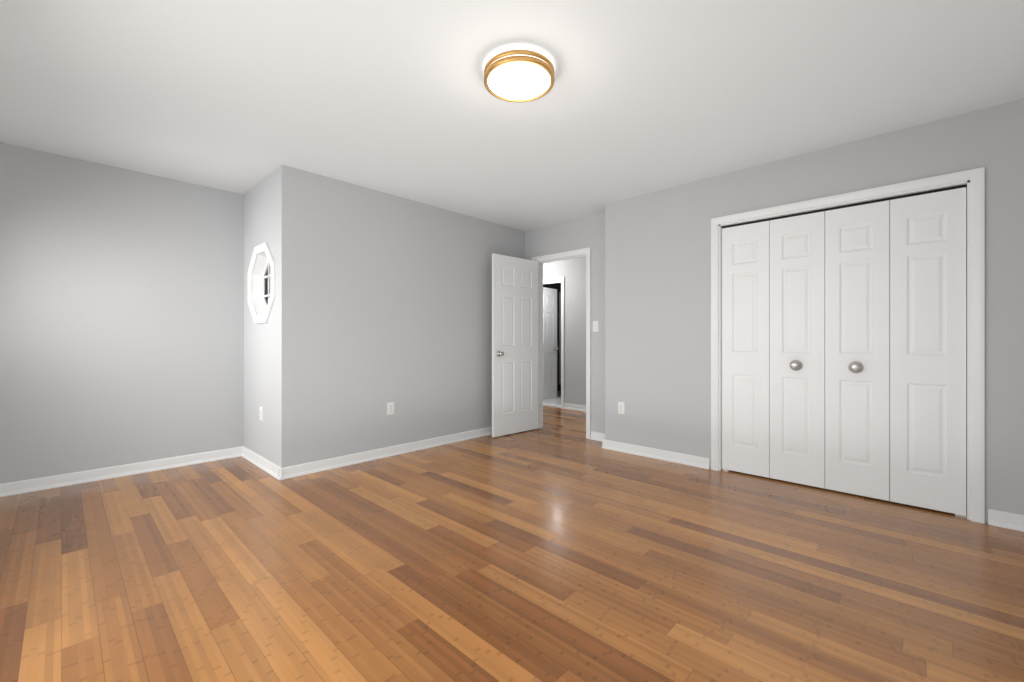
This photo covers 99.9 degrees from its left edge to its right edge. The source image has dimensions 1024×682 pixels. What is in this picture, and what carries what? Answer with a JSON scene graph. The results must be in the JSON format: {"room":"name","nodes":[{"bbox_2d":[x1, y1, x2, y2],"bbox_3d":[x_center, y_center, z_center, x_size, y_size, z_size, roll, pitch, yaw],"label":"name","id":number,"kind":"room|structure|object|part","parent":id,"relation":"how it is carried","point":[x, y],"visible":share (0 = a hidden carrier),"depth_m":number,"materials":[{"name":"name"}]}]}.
{"room":"empty bedroom","nodes":[
{"label":"empty bedroom","id":0,"kind":"room"},
{"bbox_2d":[0,142,243,483],"bbox_3d":[-3.231,-0.150,3.364,0.120,2.440,2.200,0,0,44],"label":"wall","id":1,"kind":"structure","parent":0,"point":[121,316],"depth_m":3.38,"materials":[{"name":"grey paint"}]},
{"bbox_2d":[0,446,242,496],"bbox_3d":[-3.220,1.027,3.271,0.025,0.086,2.080,0,0,44],"label":"baseboard","id":2,"kind":"structure","parent":1,"relation":"attached to","point":[34,484],"depth_m":3.37,"materials":[{"name":"white wood"}]},
{"bbox_2d":[244,169,275,463],"bbox_3d":[-2.151,-0.150,3.771,0.880,2.440,0.120,0,0,44],"label":"wall","id":3,"kind":"structure","parent":0,"point":[259,338],"depth_m":3.69,"materials":[{"name":"grey paint"}]},
{"bbox_2d":[260,407,262,420],"bbox_3d":[-2.143,0.620,3.674,0.070,0.115,0.009,0,0,44],"label":"outlet","id":4,"kind":"object","parent":3,"relation":"attached to","point":[261,413],"visible":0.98,"depth_m":3.66,"materials":[{"name":"white plastic"}]},
{"bbox_2d":[248,242,275,323],"bbox_3d":[-2.103,-0.485,3.691,0.668,0.668,0.119,0,0,44],"label":"window","id":5,"kind":"structure","parent":3,"relation":"in","point":[262,283],"depth_m":3.79,"materials":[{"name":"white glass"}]},
{"bbox_2d":[242,446,282,479],"bbox_3d":[-2.148,1.027,3.668,1.025,0.086,0.025,0,0,44],"label":"baseboard","id":6,"kind":"structure","parent":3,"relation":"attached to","point":[263,463],"depth_m":3.62,"materials":[{"name":"white wood"}]},
{"bbox_2d":[276,165,524,467],"bbox_3d":[-0.815,-0.150,4.444,0.120,2.440,2.940,0,0,44],"label":"wall","id":7,"kind":"structure","parent":0,"point":[383,299],"depth_m":3.91,"materials":[{"name":"grey paint"}]},
{"bbox_2d":[278,426,491,479],"bbox_3d":[-0.813,1.027,4.342,0.025,0.086,2.845,0,0,44],"label":"baseboard","id":8,"kind":"structure","parent":7,"relation":"attached to","point":[322,465],"depth_m":3.90,"materials":[{"name":"white wood"}]},
{"bbox_2d":[387,402,393,414],"bbox_3d":[-1.132,0.630,4.020,0.009,0.115,0.070,0,0,44],"label":"electrical outlet","id":9,"kind":"object","parent":7,"relation":"attached to","point":[390,408],"visible":1,"depth_m":4.01,"materials":[{"name":"white plastic"}]},
{"bbox_2d":[0,405,1023,681],"bbox_3d":[0.436,1.120,4.147,7.140,0.100,8.640,0,0,44],"label":"floor","id":10,"kind":"structure","parent":0,"point":[558,547],"depth_m":1.96,"materials":[{"name":"brown wood"}]},
{"bbox_2d":[543,391,560,404],"bbox_3d":[1.253,1.064,7.824,2.200,0.012,1.955,0,0,44],"label":"tile floor","id":11,"kind":"structure","parent":10,"relation":"on","point":[556,400],"depth_m":7.66,"materials":[{"name":"grey tile"}]},
{"bbox_2d":[0,0,1023,230],"bbox_3d":[0.436,-1.420,4.147,7.140,0.100,8.640,0,0,44],"label":"ceiling","id":12,"kind":"structure","parent":0,"point":[398,99],"depth_m":2.33,"materials":[{"name":"white paint"}]},
{"bbox_2d":[484,48,554,101],"bbox_3d":[0.036,-1.333,2.165,0.355,0.073,0.355,0,0,44],"label":"light fixture","id":13,"kind":"object","parent":12,"relation":"attached to","point":[519,75],"visible":1,"depth_m":2.11,"materials":[{"name":"white glass"}]},
{"bbox_2d":[543,282,560,390],"bbox_3d":[0.441,-0.150,8.653,0.120,2.440,1.830,0,0,44],"label":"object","id":14,"kind":"structure","parent":0,"point":[557,286],"depth_m":9.10,"materials":[{"name":"black"}]},
{"bbox_2d":[559,292,560,383],"bbox_3d":[1.470,-0.055,7.690,1.600,1.750,0.060,0,0,44],"label":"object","id":15,"kind":"structure","parent":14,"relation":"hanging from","point":[559,337],"depth_m":8.19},
{"bbox_2d":[543,257,585,404],"bbox_3d":[0.902,-0.150,6.864,3.820,2.440,0.120,0,0,44],"label":"wall","id":16,"kind":"structure","parent":0,"point":[572,272],"depth_m":6.72,"materials":[{"name":"grey paint"}]},
{"bbox_2d":[543,287,557,399],"bbox_3d":[0.584,0.044,7.775,0.169,2.020,0.754,0,0,41],"label":"hall door","id":17,"kind":"structure","parent":16,"relation":"in","point":[550,348],"depth_m":7.87,"materials":[{"name":"white wood"}]},
{"bbox_2d":[543,403,560,407],"bbox_3d":[0.555,1.062,7.195,0.760,0.015,0.120,0,0,44],"label":"trim","id":18,"kind":"structure","parent":16,"relation":"attached to","point":[551,405],"depth_m":7.04,"materials":[{"name":"white wood"}]},
{"bbox_2d":[543,277,563,407],"bbox_3d":[0.507,0.024,7.145,0.884,2.092,0.019,0,0,44],"label":"door frame","id":19,"kind":"structure","parent":16,"relation":"attached to","point":[561,279],"depth_m":6.85,"materials":[{"name":"white wood"}]},
{"bbox_2d":[564,403,585,410],"bbox_3d":[1.529,1.027,6.163,1.945,0.086,0.025,0,0,44],"label":"baseboard","id":20,"kind":"structure","parent":16,"relation":"attached to","point":[575,407],"depth_m":6.68,"materials":[{"name":"white wood"}]},
{"bbox_2d":[525,213,604,432],"bbox_3d":[-0.195,-0.150,5.802,3.940,2.440,0.120,0,0,44],"label":"wall","id":21,"kind":"structure","parent":0,"point":[582,233],"depth_m":4.68,"materials":[{"name":"grey paint"}]},
{"bbox_2d":[491,253,538,436],"bbox_3d":[0.053,0.048,4.988,0.725,2.020,0.169,0,0,-43],"label":"entry door","id":22,"kind":"structure","parent":21,"relation":"in","point":[515,345],"depth_m":4.94,"materials":[{"name":"white wood"}]},
{"bbox_3d":[-0.160,0.143,4.788,0.064,0.064,0.169,0,0,-43],"label":"knob","id":23,"kind":"part","parent":22,"relation":"part of","materials":[{"name":"grey metal"}]},
{"bbox_2d":[532,247,590,438],"bbox_3d":[0.552,0.024,4.992,0.844,2.092,0.019,0,0,44],"label":"door frame","id":24,"kind":"structure","parent":21,"relation":"attached to","point":[587,251],"depth_m":4.72,"materials":[{"name":"white wood"}]},
{"bbox_2d":[538,254,585,427],"bbox_3d":[0.600,0.045,5.042,0.760,2.050,0.122,0,0,44],"label":"trim","id":25,"kind":"structure","parent":21,"relation":"attached to","point":[541,335],"depth_m":5.29,"materials":[{"name":"white wood"}]},
{"bbox_2d":[593,321,598,331],"bbox_3d":[0.903,-0.160,4.657,0.070,0.115,0.018,0,0,44],"label":"light switch","id":26,"kind":"object","parent":21,"relation":"attached to","point":[595,326],"visible":1,"depth_m":4.65,"materials":[{"name":"white plastic"}]},
{"bbox_2d":[590,431,604,440],"bbox_3d":[0.975,1.027,4.584,0.325,0.086,0.025,0,0,44],"label":"baseboard","id":27,"kind":"structure","parent":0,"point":[598,436],"depth_m":4.64,"materials":[{"name":"white wood"}]},
{"bbox_2d":[605,99,1023,522],"bbox_3d":[2.173,-0.150,3.287,3.200,2.440,0.245,0,0,44],"label":"wall","id":28,"kind":"structure","parent":0,"point":[658,313],"depth_m":3.45,"materials":[{"name":"grey paint"}]},
{"bbox_2d":[618,402,624,413],"bbox_3d":[1.060,0.650,4.175,0.070,0.115,0.009,0,0,44],"label":"outlet","id":29,"kind":"object","parent":28,"relation":"attached to","point":[621,407],"visible":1,"depth_m":4.17,"materials":[{"name":"white plastic"}]},
{"bbox_2d":[602,439,709,468],"bbox_3d":[1.277,1.027,3.956,1.031,0.086,0.025,0,0,44],"label":"baseboard","id":30,"kind":"structure","parent":28,"relation":"attached to","point":[682,458],"depth_m":3.91,"materials":[{"name":"white wood"}]},
{"bbox_2d":[722,221,769,477],"bbox_3d":[1.870,0.064,3.453,0.346,1.985,0.030,0,0,44],"label":"closet door","id":31,"kind":"structure","parent":28,"relation":"in","point":[746,348],"depth_m":3.43,"materials":[{"name":"white wood"}]},
{"bbox_2d":[770,211,824,488],"bbox_3d":[2.101,0.064,3.190,0.346,1.985,0.090,0,0,44],"label":"closet door","id":32,"kind":"structure","parent":28,"relation":"in","point":[797,349],"depth_m":3.19,"materials":[{"name":"white wood"}]},
{"bbox_3d":[2.091,0.181,3.179,0.080,0.080,0.060,0,0,44],"label":"knob","id":33,"kind":"part","parent":32,"relation":"part of","materials":[{"name":"grey metal"}]},
{"bbox_2d":[722,469,966,517],"bbox_3d":[2.262,1.064,3.105,1.400,0.012,0.045,0,0,44],"label":"bracket","id":34,"kind":"object","parent":28,"relation":"in","point":[955,514],"visible":0.54,"depth_m":2.63,"materials":[{"name":"grey metal"}]},
{"bbox_2d":[722,184,966,228],"bbox_3d":[2.264,-0.938,3.107,1.400,0.025,0.040,0,0,44],"label":"door track","id":35,"kind":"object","parent":28,"relation":"attached to","point":[881,200],"depth_m":2.98,"materials":[{"name":"black metal"}]},
{"bbox_2d":[711,167,984,523],"bbox_3d":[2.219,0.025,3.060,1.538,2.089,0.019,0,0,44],"label":"trim","id":36,"kind":"structure","parent":28,"relation":"attached to","point":[976,177],"depth_m":2.56,"materials":[{"name":"white wood"}]},
{"bbox_2d":[825,200,889,500],"bbox_3d":[2.354,0.064,2.949,0.346,1.985,0.090,0,0,44],"label":"closet door","id":37,"kind":"structure","parent":28,"relation":"in","point":[857,350],"depth_m":2.95,"materials":[{"name":"white wood"}]},
{"bbox_3d":[2.344,0.181,2.938,0.080,0.080,0.060,0,0,44],"label":"knob","id":38,"kind":"part","parent":37,"relation":"part of","materials":[{"name":"grey metal"}]},
{"bbox_2d":[890,187,965,515],"bbox_3d":[2.627,0.064,2.729,0.346,1.985,0.030,0,0,44],"label":"closet door","id":39,"kind":"structure","parent":28,"relation":"in","point":[928,351],"depth_m":2.71,"materials":[{"name":"white wood"}]},
{"bbox_2d":[988,509,1023,531],"bbox_3d":[3.010,1.027,2.300,0.626,0.086,0.025,0,0,44],"label":"baseboard","id":40,"kind":"structure","parent":28,"relation":"attached to","point":[1008,520],"depth_m":2.47,"materials":[{"name":"white wood"}]}
]}

